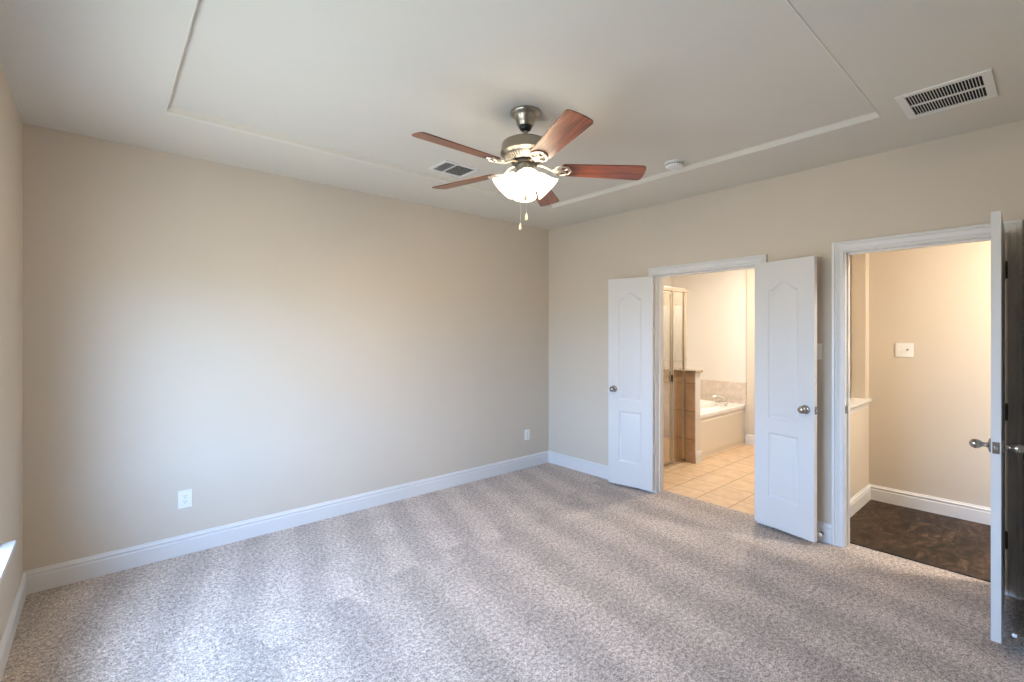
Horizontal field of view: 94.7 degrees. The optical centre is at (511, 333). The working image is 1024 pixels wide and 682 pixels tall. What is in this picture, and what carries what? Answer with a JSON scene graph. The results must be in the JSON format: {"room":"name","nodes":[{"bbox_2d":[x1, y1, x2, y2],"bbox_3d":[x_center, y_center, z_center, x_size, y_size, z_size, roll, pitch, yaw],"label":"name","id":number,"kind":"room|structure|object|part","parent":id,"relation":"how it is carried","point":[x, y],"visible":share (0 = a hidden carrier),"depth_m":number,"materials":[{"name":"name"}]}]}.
{"room":"empty bedroom","nodes":[
{"label":"empty bedroom","id":0,"kind":"room"},
{"bbox_2d":[0,64,22,637],"bbox_3d":[-1.216,0.148,0.772,0.120,2.740,5.100,0,0,-41],"label":"wall","id":1,"kind":"structure","parent":0,"point":[11,124],"depth_m":2.37,"materials":[{"name":"paint"}]},
{"bbox_2d":[0,540,15,582],"bbox_3d":[-1.627,0.270,1.296,0.153,1.544,2.230,0,0,-41],"label":"window sill","id":2,"kind":"structure","parent":1,"relation":"in","point":[6,548],"depth_m":2.05,"materials":[{"name":"plastic"}]},
{"bbox_2d":[0,572,26,681],"bbox_3d":[-1.164,1.450,0.817,0.016,0.135,5.100,0,0,-41],"label":"baseboard","id":3,"kind":"structure","parent":1,"relation":"attached to","point":[6,640],"depth_m":2.32,"materials":[{"name":"paint"}]},
{"bbox_2d":[23,123,671,570],"bbox_3d":[-0.208,0.148,5.099,7.310,2.740,0.120,0,0,-41],"label":"wall","id":4,"kind":"structure","parent":0,"point":[255,343],"depth_m":3.48,"materials":[{"name":"paint"}]},
{"bbox_2d":[178,489,191,508],"bbox_3d":[-2.249,1.139,3.245,0.080,0.122,0.009,0,0,-41],"label":"wall outlet","id":5,"kind":"object","parent":4,"relation":"attached to","point":[184,496],"visible":1,"depth_m":3.24,"materials":[{"name":"plastic"}]},
{"bbox_2d":[23,450,548,594],"bbox_3d":[-1.199,1.450,4.151,4.330,0.135,0.016,0,0,-41],"label":"baseboard","id":6,"kind":"structure","parent":4,"relation":"attached to","point":[68,572],"depth_m":3.48,"materials":[{"name":"paint"}]},
{"bbox_2d":[525,429,529,439],"bbox_3d":[0.173,1.147,5.343,0.076,0.118,0.009,0,0,-41],"label":"wall outlet","id":7,"kind":"object","parent":4,"relation":"attached to","point":[527,432],"visible":1,"depth_m":5.34,"materials":[{"name":"plastic"}]},
{"bbox_2d":[0,0,1023,229],"bbox_3d":[0.466,-1.282,2.229,4.570,0.120,5.340,0,0,-41],"label":"ceiling","id":8,"kind":"structure","parent":0,"point":[658,82],"depth_m":2.32,"materials":[{"name":"paint"}]},
{"bbox_2d":[428,160,478,177],"bbox_3d":[-0.446,-1.253,3.603,0.300,0.008,0.240,0,0,-41],"label":"ceiling vent","id":9,"kind":"object","parent":8,"relation":"in","point":[446,167],"visible":1,"depth_m":3.59,"materials":[{"name":"metal"}]},
{"bbox_2d":[165,0,880,208],"bbox_3d":[0.082,-1.238,2.635,3.060,0.036,2.585,0,0,-41],"label":"trim","id":10,"kind":"structure","parent":8,"relation":"attached to","point":[169,110],"depth_m":3.09,"materials":[{"name":"paint"}]},
{"bbox_2d":[412,105,645,229],"bbox_3d":[0.039,-0.918,2.664,1.280,0.677,1.317,0,0,-41],"label":"ceiling fan","id":11,"kind":"object","parent":8,"relation":"hanging from","point":[525,151],"visible":1,"depth_m":2.62,"materials":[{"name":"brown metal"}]},
{"bbox_3d":[-0.276,-0.954,2.415,0.477,0.006,0.140,3,11,-37],"label":"blade","id":12,"kind":"part","parent":11,"relation":"part of","materials":[{"name":"brown wood"}]},
{"bbox_3d":[-0.288,-0.941,2.936,0.477,0.006,0.140,1,11,35],"label":"blade","id":13,"kind":"part","parent":11,"relation":"part of","materials":[{"name":"brown wood"}]},
{"bbox_3d":[-0.016,-0.862,2.679,0.114,0.157,0.157,-45,2,-2],"label":"lamp shade","id":14,"kind":"part","parent":11,"relation":"part of","materials":[{"name":"white glass"}]},
{"bbox_3d":[0.072,-0.862,2.776,0.157,0.157,0.114,0,-45,-3],"label":"lamp shade","id":15,"kind":"part","parent":11,"relation":"part of","materials":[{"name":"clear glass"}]},
{"bbox_3d":[0.080,-0.874,2.603,0.054,0.088,0.054,0,-45,-3],"label":"bulb","id":16,"kind":"part","parent":11,"relation":"part of","materials":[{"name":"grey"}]},
{"bbox_3d":[0.081,-0.862,2.591,0.157,0.157,0.114,0,45,-3],"label":"lamp shade","id":17,"kind":"part","parent":11,"relation":"part of","materials":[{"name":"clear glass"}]},
{"bbox_3d":[0.204,-0.923,3.108,0.140,0.006,0.477,-12,-5,16],"label":"blade","id":18,"kind":"part","parent":11,"relation":"part of","materials":[{"name":"brown wood"}]},
{"bbox_3d":[0.169,-0.862,2.688,0.114,0.157,0.157,45,-2,-2],"label":"lamp shade","id":19,"kind":"part","parent":11,"relation":"part of","materials":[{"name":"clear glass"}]},
{"bbox_3d":[0.223,-0.943,2.265,0.140,0.006,0.477,16,-6,-18],"label":"blade","id":20,"kind":"part","parent":11,"relation":"part of","materials":[{"name":"brown wood"}]},
{"bbox_3d":[0.520,-0.924,2.693,0.477,0.006,0.140,2,-14,-1],"label":"blade","id":21,"kind":"part","parent":11,"relation":"part of","materials":[{"name":"brown wood"}]},
{"bbox_2d":[664,159,684,169],"bbox_3d":[1.196,-1.236,3.471,0.144,0.043,0.144,0,0,-41],"label":"smoke detector","id":22,"kind":"object","parent":8,"relation":"attached to","point":[674,164],"visible":1,"depth_m":3.43,"materials":[{"name":"plastic"}]},
{"bbox_2d":[895,68,997,119],"bbox_3d":[2.233,-1.218,2.427,0.370,0.008,0.353,0,0,-41],"label":"ceiling vent","id":23,"kind":"object","parent":8,"relation":"in","point":[979,86],"visible":1,"depth_m":2.41,"materials":[{"name":"metal"}]},
{"bbox_2d":[1,443,1023,681],"bbox_3d":[1.581,1.548,3.195,7.280,0.060,5.100,0,0,-41],"label":"floor","id":24,"kind":"structure","parent":0,"point":[546,572],"depth_m":2.68,"materials":[{"name":"carpet"}]},
{"bbox_2d":[663,286,688,468],"bbox_3d":[1.328,0.493,5.648,1.210,2.050,1.058,0,0,-41],"label":"shower enclosure","id":25,"kind":"object","parent":24,"relation":"on","point":[671,462],"visible":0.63,"depth_m":5.42,"materials":[{"name":"metal"}]},
{"bbox_3d":[1.582,0.503,5.208,0.658,1.950,0.020,0,0,-41],"label":"door frame","id":26,"kind":"part","parent":25,"relation":"part of","materials":[{"name":"metal"}]},
{"bbox_3d":[1.845,0.501,5.436,0.030,1.977,0.032,0,0,-41],"label":"post","id":27,"kind":"part","parent":25,"relation":"part of","materials":[{"name":"metal"}]},
{"bbox_3d":[1.655,-0.509,5.271,1.210,0.045,0.044,0,0,-41],"label":"rail","id":28,"kind":"part","parent":25,"relation":"part of","materials":[{"name":"metal"}]},
{"bbox_2d":[700,400,745,457],"bbox_3d":[2.349,1.242,6.496,1.372,0.551,1.114,0,0,-41],"label":"bathtub","id":29,"kind":"object","parent":24,"relation":"on","point":[722,428],"visible":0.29,"depth_m":6.11,"materials":[{"name":"white ceramic"}]},
{"bbox_2d":[710,395,727,405],"bbox_3d":[2.905,0.921,6.552,0.311,0.124,0.268,0,0,-41],"label":"tub faucet","id":30,"kind":"object","parent":29,"relation":"on","point":[725,398],"visible":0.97,"depth_m":6.54,"materials":[{"name":"silver metal"}]},
{"bbox_2d":[850,540,990,582],"bbox_3d":[2.720,1.516,3.140,0.060,0.013,0.793,0,0,-41],"label":"threshold","id":31,"kind":"object","parent":24,"relation":"on","point":[969,574],"visible":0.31,"depth_m":3.12,"materials":[{"name":"brown wood"}]},
{"bbox_2d":[695,372,699,451],"bbox_3d":[1.804,0.988,5.989,0.113,1.060,1.170,0,0,-41],"label":"wall","id":32,"kind":"structure","parent":0,"point":[697,375],"depth_m":5.54,"materials":[{"name":"paint"}]},
{"bbox_2d":[663,371,694,462],"bbox_3d":[1.761,0.988,5.945,0.012,1.060,1.156,0,0,-41],"label":"tiled wall","id":33,"kind":"structure","parent":32,"relation":"attached to","point":[689,377],"depth_m":5.64,"materials":[{"name":"brown tile"}]},
{"bbox_2d":[663,368,702,372],"bbox_3d":[1.806,0.446,5.974,0.170,0.025,1.195,0,0,-41],"label":"cap","id":34,"kind":"object","parent":32,"relation":"on","point":[664,369],"visible":0.44,"depth_m":5.61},
{"bbox_2d":[695,450,701,463],"bbox_3d":[2.190,1.450,5.539,0.152,0.135,0.016,0,0,-41],"label":"baseboard","id":35,"kind":"structure","parent":32,"relation":"attached to","point":[698,454],"depth_m":5.52,"materials":[{"name":"paint"}]},
{"bbox_2d":[672,269,746,442],"bbox_3d":[3.351,0.148,6.482,0.120,2.740,2.450,0,0,-41],"label":"wall","id":36,"kind":"structure","parent":0,"point":[715,302],"depth_m":6.86,"materials":[{"name":"paint"}]},
{"bbox_2d":[700,379,746,404],"bbox_3d":[2.354,0.833,6.491,1.374,0.300,1.130,0,0,-41],"label":"tile splash","id":37,"kind":"structure","parent":36,"relation":"attached to","point":[735,392],"depth_m":6.74,"materials":[{"name":"tile"}]},
{"bbox_2d":[746,434,754,445],"bbox_3d":[3.644,1.450,5.979,0.016,0.135,1.305,0,0,-41],"label":"baseboard","id":38,"kind":"structure","parent":36,"relation":"attached to","point":[750,439],"depth_m":6.42,"materials":[{"name":"paint"}]},
{"bbox_2d":[747,268,754,434],"bbox_3d":[3.665,0.148,5.997,0.040,2.740,1.305,0,0,-41],"label":"wall","id":39,"kind":"structure","parent":0,"point":[750,272],"depth_m":6.43,"materials":[{"name":"paint"}]},
{"bbox_2d":[549,120,1023,574],"bbox_3d":[2.147,0.148,3.687,0.120,2.740,5.100,0,0,-41],"label":"wall","id":40,"kind":"structure","parent":0,"point":[958,180],"depth_m":3.68,"materials":[{"name":"paint"}]},
{"bbox_2d":[549,451,647,490],"bbox_3d":[0.872,1.450,5.055,0.016,0.135,1.361,0,0,-41],"label":"baseboard","id":41,"kind":"structure","parent":40,"relation":"attached to","point":[599,470],"depth_m":5.19,"materials":[{"name":"paint"}]},
{"bbox_2d":[608,276,654,490],"bbox_3d":[1.160,0.475,4.608,0.480,2.032,0.167,0,0,38],"label":"door","id":42,"kind":"structure","parent":40,"relation":"in","point":[631,301],"depth_m":4.59,"materials":[{"name":"paint"}]},
{"bbox_3d":[0.997,0.551,4.672,0.064,0.064,0.066,0,0,38],"label":"knob","id":43,"kind":"part","parent":42,"relation":"part of","materials":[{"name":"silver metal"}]},
{"bbox_2d":[648,254,766,524],"bbox_3d":[1.719,0.446,4.181,0.162,2.145,1.068,0,0,-41],"label":"door frame","id":44,"kind":"structure","parent":40,"relation":"attached to","point":[748,262],"depth_m":4.49,"materials":[{"name":"paint"}]},
{"bbox_2d":[755,256,816,542],"bbox_3d":[2.059,0.469,3.570,0.167,2.045,0.480,0,0,-29],"label":"door","id":45,"kind":"structure","parent":40,"relation":"in","point":[785,290],"depth_m":3.54,"materials":[{"name":"paint"}]},
{"bbox_3d":[2.095,0.551,3.399,0.066,0.064,0.064,0,0,-29],"label":"knob","id":46,"kind":"part","parent":45,"relation":"part of","materials":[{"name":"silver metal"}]},
{"bbox_2d":[767,521,831,543],"bbox_3d":[2.162,1.450,3.566,0.016,0.135,0.440,0,0,-41],"label":"baseboard","id":47,"kind":"structure","parent":40,"relation":"attached to","point":[826,528],"depth_m":3.43,"materials":[{"name":"paint"}]},
{"bbox_2d":[817,344,821,359],"bbox_3d":[2.240,0.133,3.473,0.019,0.117,0.072,0,0,-41],"label":"light switch","id":48,"kind":"object","parent":40,"relation":"attached to","point":[819,346],"visible":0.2,"depth_m":3.46,"materials":[{"name":"plastic"}]},
{"bbox_2d":[832,219,1022,599],"bbox_3d":[2.664,0.433,3.091,0.162,2.170,0.933,0,0,-41],"label":"door frame","id":49,"kind":"structure","parent":40,"relation":"attached to","point":[841,251],"depth_m":2.91,"materials":[{"name":"paint"}]},
{"bbox_2d":[969,211,1023,643],"bbox_3d":[2.584,0.446,2.504,0.754,2.060,0.194,0,0,-43],"label":"door","id":50,"kind":"structure","parent":40,"relation":"in","point":[996,445],"depth_m":2.26,"materials":[{"name":"paint"}]},
{"bbox_3d":[2.321,0.548,2.339,0.068,0.068,0.080,0,0,-43],"label":"knob","id":51,"kind":"part","parent":50,"relation":"part of","materials":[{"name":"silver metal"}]},
{"bbox_3d":[2.313,0.548,2.255,0.003,0.056,0.025,0,0,-43],"label":"latch plate","id":52,"kind":"part","parent":50,"relation":"part of","materials":[{"name":"silver metal"}]},
{"bbox_3d":[2.583,0.446,2.503,0.732,2.060,0.035,0,0,-43],"label":"panel","id":53,"kind":"part","parent":50,"relation":"part of","materials":[{"name":"paint"}]},
{"bbox_3d":[2.398,0.548,2.255,0.068,0.068,0.080,0,0,-43],"label":"knob","id":54,"kind":"part","parent":50,"relation":"part of","materials":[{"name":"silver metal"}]},
{"bbox_2d":[850,253,868,498],"bbox_3d":[2.786,0.148,3.973,1.220,2.740,0.103,0,0,-41],"label":"wall","id":55,"kind":"structure","parent":0,"point":[859,420],"depth_m":4.28,"materials":[{"name":"paint"}]},
{"bbox_2d":[850,484,870,517],"bbox_3d":[2.825,1.450,3.928,1.220,0.135,0.016,0,0,-41],"label":"baseboard","id":56,"kind":"structure","parent":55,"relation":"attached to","point":[861,498],"depth_m":4.09,"materials":[{"name":"paint"}]},
{"bbox_2d":[850,397,870,413],"bbox_3d":[2.725,0.631,3.986,1.144,0.082,0.273,0,0,-41],"label":"wall ledge","id":57,"kind":"object","parent":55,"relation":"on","point":[856,404],"visible":0.32,"depth_m":4.08,"materials":[{"name":"paint"}]},
{"bbox_3d":[2.787,0.642,3.892,1.114,0.059,0.022,0,0,-41],"label":"ledge moulding","id":58,"kind":"part","parent":57,"relation":"part of","materials":[{"name":"paint"}]},
{"bbox_2d":[850,241,990,507],"bbox_3d":[3.986,0.148,3.611,0.120,2.740,2.579,0,0,-41],"label":"wall","id":59,"kind":"structure","parent":0,"point":[926,408],"depth_m":4.01,"materials":[{"name":"paint"}]},
{"bbox_2d":[895,343,913,356],"bbox_3d":[3.439,0.146,4.135,0.020,0.122,0.124,0,0,-41],"label":"light switch","id":60,"kind":"object","parent":59,"relation":"attached to","point":[901,349],"visible":1,"depth_m":4.14,"materials":[{"name":"plastic"}]},
{"bbox_2d":[870,484,990,524],"bbox_3d":[4.027,1.450,3.460,0.016,0.135,2.297,0,0,-41],"label":"baseboard","id":61,"kind":"structure","parent":59,"relation":"attached to","point":[961,510],"depth_m":3.99,"materials":[{"name":"paint"}]},
{"bbox_3d":[2.404,1.450,2.153,1.500,0.135,0.016,0,0,-41],"label":"baseboard","id":62,"kind":"structure","parent":0,"visible":0},
{"bbox_2d":[1012,633,1023,639],"bbox_3d":[2.411,1.438,2.221,0.026,0.026,0.078,0,0,-41],"label":"door stop","id":63,"kind":"object","parent":62,"relation":"attached to","point":[1013,634],"visible":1,"depth_m":2.24,"materials":[{"name":"white rubber"}]}
]}

